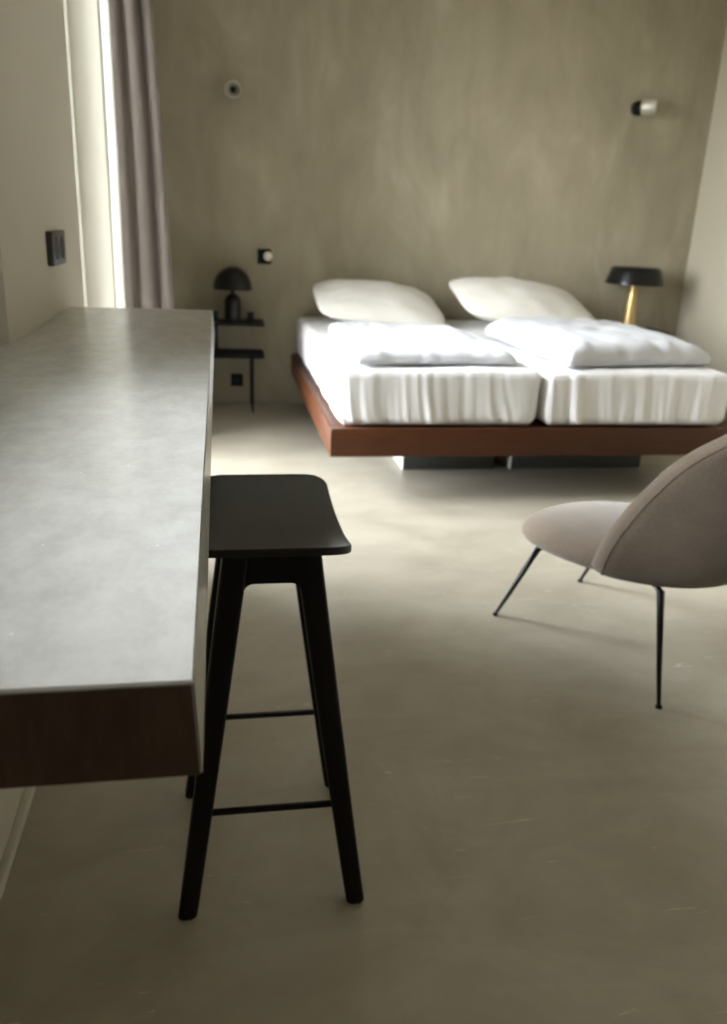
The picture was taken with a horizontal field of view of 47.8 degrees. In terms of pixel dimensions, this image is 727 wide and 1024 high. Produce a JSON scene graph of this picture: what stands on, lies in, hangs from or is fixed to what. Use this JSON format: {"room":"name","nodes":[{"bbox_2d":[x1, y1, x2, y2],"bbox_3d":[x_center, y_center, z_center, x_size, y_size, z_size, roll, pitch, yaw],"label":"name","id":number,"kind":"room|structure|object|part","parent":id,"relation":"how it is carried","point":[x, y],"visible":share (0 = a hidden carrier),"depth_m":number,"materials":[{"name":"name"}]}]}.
{"room":"hotel room","nodes":[
{"label":"hotel room","id":0,"kind":"room"},
{"bbox_2d":[0,0,116,863],"bbox_3d":[-0.870,-0.692,1.320,0.355,2.850,8.400,-1,20,-10],"label":"wall","id":1,"kind":"structure","parent":0,"point":[38,188],"depth_m":2.19,"materials":[{"name":"white paint"}]},
{"bbox_2d":[0,787,35,900],"bbox_3d":[-0.510,1.114,0.500,0.016,0.026,5.547,-1,20,-10],"label":"baseboard","id":2,"kind":"structure","parent":1,"relation":"attached to","point":[11,848],"depth_m":1.69,"materials":[{"name":"white paint"}]},
{"bbox_2d":[45,230,66,265],"bbox_3d":[-0.840,-0.724,2.246,0.019,0.088,0.190,-1,20,-10],"label":"wall outlet","id":3,"kind":"object","parent":1,"relation":"attached to","point":[55,240],"visible":1,"depth_m":2.19,"materials":[{"name":"grey plastic"}]},
{"bbox_2d":[55,237,58,259],"bbox_3d":[-0.825,-0.710,2.208,0.001,0.061,0.061,-1,20,-10],"label":"socket","id":4,"kind":"object","parent":3,"relation":"attached to","point":[56,238],"depth_m":2.21,"materials":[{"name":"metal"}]},
{"bbox_2d":[60,236,64,258],"bbox_3d":[-0.840,-0.739,2.288,0.001,0.061,0.061,-1,20,-10],"label":"socket","id":5,"kind":"object","parent":3,"relation":"attached to","point":[62,238],"depth_m":2.29,"materials":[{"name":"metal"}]},
{"bbox_2d":[63,0,87,306],"bbox_3d":[-1.353,-1.373,3.467,0.100,2.580,1.700,-1,20,-10],"label":"window","id":6,"kind":"structure","parent":1,"relation":"in","point":[65,3],"depth_m":4.15,"materials":[{"name":"white paint"}]},
{"bbox_2d":[0,307,213,788],"bbox_3d":[-0.498,-0.223,1.516,0.428,0.073,2.194,-1,20,-10],"label":"countertop","id":7,"kind":"structure","parent":1,"relation":"attached to","point":[106,413],"depth_m":0.73,"materials":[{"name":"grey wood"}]},
{"bbox_3d":[-0.318,0.146,0.501,0.427,0.070,0.004,-1,20,-10],"label":"panel","id":8,"kind":"part","parent":7,"relation":"part of","materials":[{"name":"brown wood"}]},
{"bbox_2d":[0,403,726,1023],"bbox_3d":[1.032,0.673,2.153,4.440,0.120,8.800,-1,20,-10],"label":"floor","id":9,"kind":"structure","parent":0,"point":[540,841],"depth_m":1.85,"materials":[{"name":"beige concrete"}]},
{"bbox_2d":[214,318,264,412],"bbox_3d":[-0.907,-0.993,5.545,0.463,0.592,0.300,-1,20,-10],"label":"nightstand","id":10,"kind":"object","parent":9,"relation":"on","point":[251,354],"visible":0.4,"depth_m":5.46,"materials":[{"name":"black metal"}]},
{"bbox_2d":[213,310,217,321],"bbox_3d":[-1.023,-1.283,5.365,0.147,0.066,0.114,-1,20,-10],"label":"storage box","id":11,"kind":"object","parent":10,"relation":"on","point":[215,312],"visible":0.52,"depth_m":5.33,"materials":[{"name":"black"}]},
{"bbox_2d":[213,266,251,322],"bbox_3d":[-0.857,-1.427,5.370,0.254,0.348,0.254,-1,20,-10],"label":"table lamp","id":12,"kind":"object","parent":10,"relation":"on","point":[232,279],"visible":1,"depth_m":5.28,"materials":[{"name":"black metal"}]},
{"bbox_3d":[-0.852,-1.523,5.335,0.254,0.144,0.254,-1,20,-10],"label":"lamp shade","id":13,"kind":"part","parent":12,"relation":"part of","materials":[{"name":"black paint"}]},
{"bbox_2d":[214,349,264,358],"bbox_3d":[-0.904,-1.067,5.519,0.463,0.018,0.300,-1,20,-10],"label":"shelf","id":14,"kind":"object","parent":10,"relation":"attached to","point":[218,353],"depth_m":5.47,"materials":[{"name":"black metal"}]},
{"bbox_2d":[247,312,253,322],"bbox_3d":[-0.743,-1.280,5.389,0.046,0.066,0.062,-1,20,-10],"label":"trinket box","id":15,"kind":"object","parent":10,"relation":"on","point":[250,315],"visible":1,"depth_m":5.36,"materials":[{"name":"black"}]},
{"bbox_3d":[-0.785,-0.935,5.733,0.018,0.367,0.018,-1,20,-10],"label":"leg","id":16,"kind":"part","parent":10,"relation":"part of","materials":[{"name":"black metal"}]},
{"bbox_3d":[-0.740,-0.844,5.483,0.018,0.367,0.018,-1,20,-10],"label":"leg","id":17,"kind":"part","parent":10,"relation":"part of","materials":[{"name":"black metal"}]},
{"bbox_2d":[178,474,363,920],"bbox_3d":[-0.188,0.346,1.613,0.353,0.755,0.406,-1,20,-10],"label":"bar stool","id":18,"kind":"object","parent":9,"relation":"on","point":[264,528],"visible":0.89,"depth_m":1.48,"materials":[{"name":"black wood"}]},
{"bbox_3d":[-0.317,0.318,1.724,0.168,0.724,0.054,10,21,20],"label":"leg","id":19,"kind":"part","parent":18,"relation":"part of","materials":[{"name":"black wood"}]},
{"bbox_3d":[-0.271,0.409,1.473,0.139,0.724,0.105,-1,20,-10],"label":"leg","id":20,"kind":"part","parent":18,"relation":"part of","materials":[{"name":"black wood"}]},
{"bbox_3d":[-0.173,0.010,1.493,0.256,0.040,0.406,-1,20,-10],"label":"seat","id":21,"kind":"part","parent":18,"relation":"part of","materials":[{"name":"black wood"}]},
{"bbox_3d":[-0.104,0.314,1.761,0.168,0.724,0.054,-14,26,-40],"label":"leg","id":22,"kind":"part","parent":18,"relation":"part of","materials":[{"name":"black wood"}]},
{"bbox_3d":[-0.060,0.405,1.511,0.168,0.724,0.054,10,21,20],"label":"leg","id":23,"kind":"part","parent":18,"relation":"part of","materials":[{"name":"black wood"}]},
{"bbox_2d":[291,354,726,469],"bbox_3d":[0.662,-0.590,4.956,2.022,0.357,2.170,-1,20,-10],"label":"frame","id":24,"kind":"object","parent":9,"relation":"on","point":[535,445],"visible":0.51,"depth_m":3.96,"materials":[{"name":"brown wood"}]},
{"bbox_3d":[-0.313,-0.679,4.751,0.035,0.133,2.100,-1,20,-10],"label":"rail","id":25,"kind":"part","parent":24,"relation":"part of","materials":[{"name":"brown wood"}]},
{"bbox_3d":[0.102,-0.563,5.006,0.006,0.226,1.372,-1,20,-10],"label":"panel","id":26,"kind":"part","parent":24,"relation":"part of","materials":[{"name":"grey paint"}]},
{"bbox_2d":[297,316,540,424],"bbox_3d":[0.191,-0.875,4.750,0.980,0.271,2.106,-1,20,-10],"label":"mattress","id":27,"kind":"object","parent":24,"relation":"on","point":[357,394],"visible":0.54,"depth_m":3.81,"materials":[{"name":"white fabric"}]},
{"bbox_2d":[313,279,444,324],"bbox_3d":[0.090,-1.346,5.276,0.809,0.254,0.723,-1,20,-10],"label":"pillow","id":28,"kind":"object","parent":27,"relation":"on","point":[347,300],"visible":0.88,"depth_m":5.06,"materials":[{"name":"white fabric"}]},
{"bbox_2d":[329,321,516,363],"bbox_3d":[0.261,-0.904,4.283,0.795,0.094,1.135,-1,20,-10],"label":"duvet","id":29,"kind":"object","parent":27,"relation":"on","point":[370,342],"visible":1,"depth_m":3.94,"materials":[{"name":"white fabric"}]},
{"bbox_3d":[0.699,-0.573,5.108,0.006,0.226,1.372,-1,20,-10],"label":"panel","id":30,"kind":"part","parent":24,"relation":"part of","materials":[{"name":"grey paint"}]},
{"bbox_3d":[0.843,-0.337,3.929,2.022,0.133,0.035,-1,20,-10],"label":"rail","id":31,"kind":"part","parent":24,"relation":"part of","materials":[{"name":"brown wood"}]},
{"bbox_2d":[445,320,726,424],"bbox_3d":[1.167,-0.892,4.918,0.980,0.272,2.105,-1,20,-10],"label":"mattress","id":32,"kind":"object","parent":24,"relation":"on","point":[669,394],"visible":0.46,"depth_m":3.96,"materials":[{"name":"white fabric"}]},
{"bbox_2d":[449,277,593,321],"bbox_3d":[1.047,-1.386,5.432,0.906,0.304,0.739,-1,20,-10],"label":"pillow","id":33,"kind":"object","parent":32,"relation":"on","point":[490,299],"visible":0.73,"depth_m":5.22,"materials":[{"name":"white fabric"}]},
{"bbox_2d":[485,317,710,366],"bbox_3d":[1.244,-0.960,4.511,0.893,0.128,1.264,-1,20,-10],"label":"duvet","id":34,"kind":"object","parent":32,"relation":"on","point":[580,342],"visible":1,"depth_m":4.11,"materials":[{"name":"white fabric"}]},
{"bbox_2d":[493,434,726,709],"bbox_3d":[0.895,0.030,2.483,0.674,0.860,0.916,-11,24,-33],"label":"lounge chair","id":35,"kind":"object","parent":9,"relation":"on","point":[673,534],"visible":1,"depth_m":2.18,"materials":[{"name":"beige fabric"}]},
{"bbox_3d":[0.514,0.226,2.717,0.151,0.295,0.022,15,23,31],"label":"leg","id":36,"kind":"part","parent":35,"relation":"part of","materials":[{"name":"black metal"}]},
{"bbox_3d":[0.825,0.063,2.598,0.566,0.165,0.650,-11,24,-33],"label":"seat","id":37,"kind":"part","parent":35,"relation":"part of","materials":[{"name":"beige fabric"}]},
{"bbox_3d":[0.856,0.149,2.976,0.025,0.297,0.183,-3,20,-16],"label":"leg","id":38,"kind":"part","parent":35,"relation":"part of","materials":[{"name":"black metal"}]},
{"bbox_3d":[0.798,0.340,2.358,0.028,0.342,0.273,-2,20,-13],"label":"leg","id":39,"kind":"part","parent":35,"relation":"part of","materials":[{"name":"black metal"}]},
{"bbox_3d":[1.036,-0.057,2.248,0.674,0.528,0.443,-11,24,-33],"label":"backrest","id":40,"kind":"part","parent":35,"relation":"part of","materials":[{"name":"beige fabric"}]},
{"bbox_2d":[641,327,668,334],"bbox_3d":[1.890,-1.040,6.026,0.520,0.592,0.300,-1,20,-10],"label":"nightstand","id":41,"kind":"object","parent":9,"relation":"on","point":[650,329],"visible":0.12,"depth_m":5.94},
{"bbox_2d":[605,266,663,325],"bbox_3d":[1.911,-1.517,5.830,0.404,0.438,0.404,-1,20,-10],"label":"table lamp","id":42,"kind":"object","parent":41,"relation":"on","point":[633,276],"visible":0.85,"depth_m":5.66,"materials":[{"name":"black metal"}]},
{"bbox_3d":[1.908,-1.464,5.848,0.112,0.325,0.112,-1,20,-10],"label":"leg","id":43,"kind":"part","parent":42,"relation":"part of","materials":[{"name":"gold metal"}]},
{"bbox_3d":[1.917,-1.667,5.776,0.404,0.120,0.404,-1,20,-10],"label":"lamp shade","id":44,"kind":"part","parent":42,"relation":"part of","materials":[{"name":"black paint"}]},
{"bbox_2d":[152,0,726,402],"bbox_3d":[0.384,-2.170,5.644,4.440,2.850,0.200,-1,20,-10],"label":"wall","id":45,"kind":"structure","parent":0,"point":[424,145],"depth_m":5.47,"materials":[{"name":"beige paint"}]},
{"bbox_2d":[224,80,241,98],"bbox_3d":[-0.809,-2.610,5.079,0.105,0.111,0.159,-1,20,-10],"label":"wall spotlight","id":46,"kind":"object","parent":45,"relation":"attached to","point":[232,89],"visible":1,"depth_m":5.03,"materials":[{"name":"silver metal"}]},
{"bbox_3d":[-0.802,-2.597,5.040,0.040,0.040,0.021,-1,20,-10],"label":"bulb","id":47,"kind":"part","parent":46,"relation":"part of","materials":[{"name":"black plastic"}]},
{"bbox_2d":[231,374,242,385],"bbox_3d":[-0.888,-0.927,5.754,0.084,0.088,0.012,-1,20,-10],"label":"wall outlet","id":48,"kind":"object","parent":45,"relation":"attached to","point":[236,379],"visible":1,"depth_m":5.75,"materials":[{"name":"black plastic"}]},
{"bbox_2d":[234,377,239,382],"bbox_3d":[-0.887,-0.925,5.750,0.044,0.044,0.002,-1,20,-10],"label":"socket","id":49,"kind":"object","parent":48,"relation":"attached to","point":[236,379],"depth_m":5.75,"materials":[{"name":"black plastic"}]},
{"bbox_2d":[258,249,272,263],"bbox_3d":[-0.658,-1.708,5.486,0.099,0.096,0.060,-1,20,-10],"label":"wall switch","id":50,"kind":"object","parent":45,"relation":"attached to","point":[265,256],"visible":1,"depth_m":5.49,"materials":[{"name":"black plastic"}]},
{"bbox_3d":[-0.637,-1.709,5.484,0.060,0.060,0.050,-1,20,-10],"label":"knob","id":51,"kind":"part","parent":50,"relation":"part of","materials":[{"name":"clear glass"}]},
{"bbox_2d":[631,98,656,115],"bbox_3d":[1.894,-2.735,5.541,0.170,0.108,0.123,9,21,19],"label":"wall spotlight","id":52,"kind":"object","parent":45,"relation":"attached to","point":[647,107],"visible":1,"depth_m":5.50,"materials":[{"name":"silver metal"}]},
{"bbox_2d":[675,27,726,424],"bbox_3d":[3.182,-0.761,2.016,0.200,2.850,8.400,-1,20,-10],"label":"wall","id":53,"kind":"structure","parent":0,"point":[702,318],"depth_m":5.71,"materials":[{"name":"beige paint"}]},
{"bbox_3d":[1.155,-2.124,1.161,4.440,0.120,8.800,-1,20,-10],"label":"ceiling","id":54,"kind":"structure","parent":0,"visible":0},
{"bbox_3d":[-1.068,-2.876,3.243,0.120,0.038,1.900,-1,20,-10],"label":"rail","id":55,"kind":"object","parent":54,"relation":"attached to","visible":0},
{"bbox_2d":[99,0,124,307],"bbox_3d":[-1.281,-1.719,4.205,0.026,2.785,0.103,3,20,2],"label":"sheer curtain","id":56,"kind":"object","parent":55,"relation":"hanging from","point":[104,7],"visible":0.66,"depth_m":4.15,"materials":[{"name":"white fabric"}]},
{"bbox_2d":[108,0,173,308],"bbox_3d":[-1.173,-1.777,4.381,0.320,2.785,0.146,-1,20,-10],"label":"curtain","id":57,"kind":"object","parent":55,"relation":"hanging from","point":[147,270],"visible":0.62,"depth_m":4.30,"materials":[{"name":"grey fabric"}]}
]}

